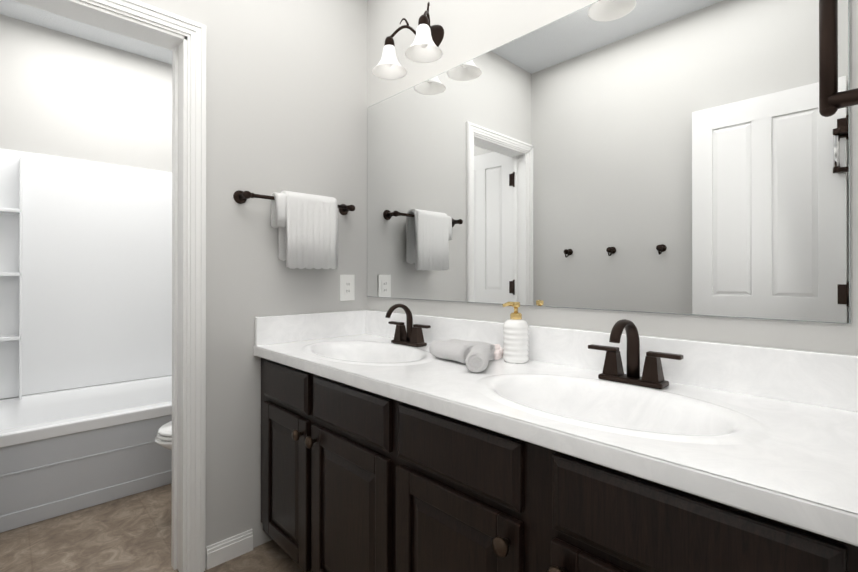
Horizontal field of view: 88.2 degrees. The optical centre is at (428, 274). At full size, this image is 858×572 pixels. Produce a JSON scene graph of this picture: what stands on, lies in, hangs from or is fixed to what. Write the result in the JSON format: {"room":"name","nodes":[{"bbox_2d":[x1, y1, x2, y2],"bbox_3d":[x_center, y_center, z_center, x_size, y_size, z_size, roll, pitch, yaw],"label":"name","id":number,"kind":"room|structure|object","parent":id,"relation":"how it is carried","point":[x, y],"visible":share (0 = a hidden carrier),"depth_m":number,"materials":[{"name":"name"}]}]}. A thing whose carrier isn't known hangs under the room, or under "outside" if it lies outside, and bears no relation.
{"room":"bathroom","nodes":[
{"label":"bathroom","id":0,"kind":"room"},
{"bbox_2d":[0,14,171,395],"bbox_3d":[-2.009,-0.169,2.907,1.460,2.560,0.120,0,0,-44],"label":"wall","id":1,"kind":"structure","parent":0,"point":[64,95],"depth_m":2.71,"materials":[{"name":"grey paint"}]},
{"bbox_2d":[0,148,171,399],"bbox_3d":[-1.697,-0.006,2.581,1.458,1.388,0.779,0,0,-44],"label":"wall panel","id":2,"kind":"object","parent":1,"relation":"attached to","point":[85,273],"visible":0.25,"depth_m":2.70,"materials":[{"name":"white plastic"}]},
{"bbox_2d":[0,0,171,64],"bbox_3d":[-0.769,-1.478,1.620,1.860,0.050,3.860,0,0,-44],"label":"ceiling","id":3,"kind":"structure","parent":0,"point":[27,13],"depth_m":2.63,"materials":[{"name":"white paint"}]},
{"bbox_2d":[0,483,311,571],"bbox_3d":[-0.769,1.131,1.612,1.860,0.050,3.860,0,0,-44],"label":"floor","id":4,"kind":"structure","parent":0,"point":[132,533],"depth_m":1.81,"materials":[{"name":"tile"}]},
{"bbox_2d":[0,375,171,532],"bbox_3d":[-1.692,0.900,2.573,1.452,0.420,0.788,0,0,-44],"label":"bathtub","id":5,"kind":"object","parent":4,"relation":"on","point":[62,452],"visible":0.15,"depth_m":2.16,"materials":[{"name":"white ceramic"}]},
{"bbox_2d":[155,421,171,449],"bbox_3d":[-0.946,0.741,2.261,0.792,0.735,0.464,0,0,-44],"label":"toilet","id":6,"kind":"object","parent":4,"relation":"on","point":[163,438],"visible":0.02,"depth_m":1.98,"materials":[{"name":"white ceramic"}]},
{"bbox_2d":[253,310,857,571],"bbox_3d":[0.112,0.638,1.323,0.585,0.935,1.816,0,0,-44],"label":"bathroom vanity","id":7,"kind":"object","parent":4,"relation":"on","point":[380,452],"visible":1,"depth_m":1.00,"materials":[{"name":"brown wood"}]},
{"bbox_2d":[385,304,430,346],"bbox_3d":[-0.115,0.202,1.782,0.144,0.170,0.238,0,0,-44],"label":"faucet","id":8,"kind":"object","parent":7,"relation":"on","point":[411,334],"visible":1,"depth_m":1.79,"materials":[{"name":"brown metal"}]},
{"bbox_2d":[429,339,494,372],"bbox_3d":[0.117,0.254,1.425,0.220,0.062,0.298,0,0,-44],"label":"towel","id":9,"kind":"object","parent":7,"relation":"on","point":[475,356],"visible":1,"depth_m":1.41,"materials":[{"name":"white fabric"}]},
{"bbox_2d":[494,344,503,359],"bbox_3d":[0.223,0.258,1.483,0.060,0.053,0.058,0,0,-44],"label":"soap","id":10,"kind":"object","parent":7,"relation":"on","point":[498,353],"visible":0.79,"depth_m":1.46,"materials":[{"name":"white"}]},
{"bbox_2d":[502,302,528,362],"bbox_3d":[0.286,0.187,1.457,0.084,0.197,0.084,0,0,-44],"label":"soap dispenser","id":11,"kind":"object","parent":7,"relation":"on","point":[516,336],"visible":0.98,"depth_m":1.43,"materials":[{"name":"white ceramic"}]},
{"bbox_2d":[588,319,682,388],"bbox_3d":[0.505,0.200,1.137,0.144,0.170,0.238,0,0,-44],"label":"faucet","id":12,"kind":"object","parent":7,"relation":"on","point":[651,377],"visible":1,"depth_m":1.16,"materials":[{"name":"brown metal"}]},
{"bbox_2d":[138,0,366,567],"bbox_3d":[-0.873,-0.173,1.724,1.460,2.560,0.120,0,0,-44],"label":"wall","id":13,"kind":"structure","parent":0,"point":[286,95],"depth_m":1.81,"materials":[{"name":"grey paint"}]},
{"bbox_2d":[12,0,205,571],"bbox_3d":[-1.143,0.086,1.464,0.710,2.041,0.160,0,0,-44],"label":"door frame","id":14,"kind":"structure","parent":13,"relation":"attached to","point":[182,39],"depth_m":1.63,"materials":[{"name":"white wood"}]},
{"bbox_2d":[206,529,252,553],"bbox_3d":[-0.660,1.068,2.016,0.743,0.080,0.013,0,0,-44],"label":"baseboard","id":15,"kind":"structure","parent":13,"relation":"attached to","point":[247,533],"depth_m":1.72,"materials":[{"name":"white wood"}]},
{"bbox_2d":[233,190,354,268],"bbox_3d":[-0.535,-0.184,1.881,0.534,0.321,0.121,0,0,-44],"label":"towel rail","id":16,"kind":"object","parent":13,"relation":"attached to","point":[305,224],"visible":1,"depth_m":1.84,"materials":[{"name":"white fabric"}]},
{"bbox_2d":[340,275,354,300],"bbox_3d":[-0.387,0.061,2.100,0.080,0.123,0.009,0,0,-44],"label":"electrical outlet plate","id":17,"kind":"object","parent":13,"relation":"attached to","point":[347,287],"visible":1,"depth_m":2.10,"materials":[{"name":"white plastic"}]},
{"bbox_2d":[367,0,857,355],"bbox_3d":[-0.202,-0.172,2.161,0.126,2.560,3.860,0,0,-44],"label":"mirror","id":18,"kind":"object","parent":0,"point":[687,157],"depth_m":1.28,"materials":[{"name":"clear glass"}]},
{"bbox_3d":[0.471,-0.178,0.325,1.460,2.560,0.120,0,0,-44],"label":"wall","id":19,"kind":"structure","parent":0,"visible":0},
{"bbox_2d":[372,2,443,79],"bbox_3d":[-0.075,-0.972,1.806,0.197,0.237,0.356,0,0,-44],"label":"sconce","id":20,"kind":"object","parent":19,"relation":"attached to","point":[424,46],"visible":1,"depth_m":1.81,"materials":[{"name":"white glass"}]},
{"bbox_2d":[819,0,857,116],"bbox_3d":[0.596,-0.328,0.600,0.052,0.218,0.102,0,0,-44],"label":"towel rail","id":21,"kind":"object","parent":19,"relation":"attached to","point":[832,100],"visible":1,"depth_m":0.62,"materials":[{"name":"brown metal"}]}
]}

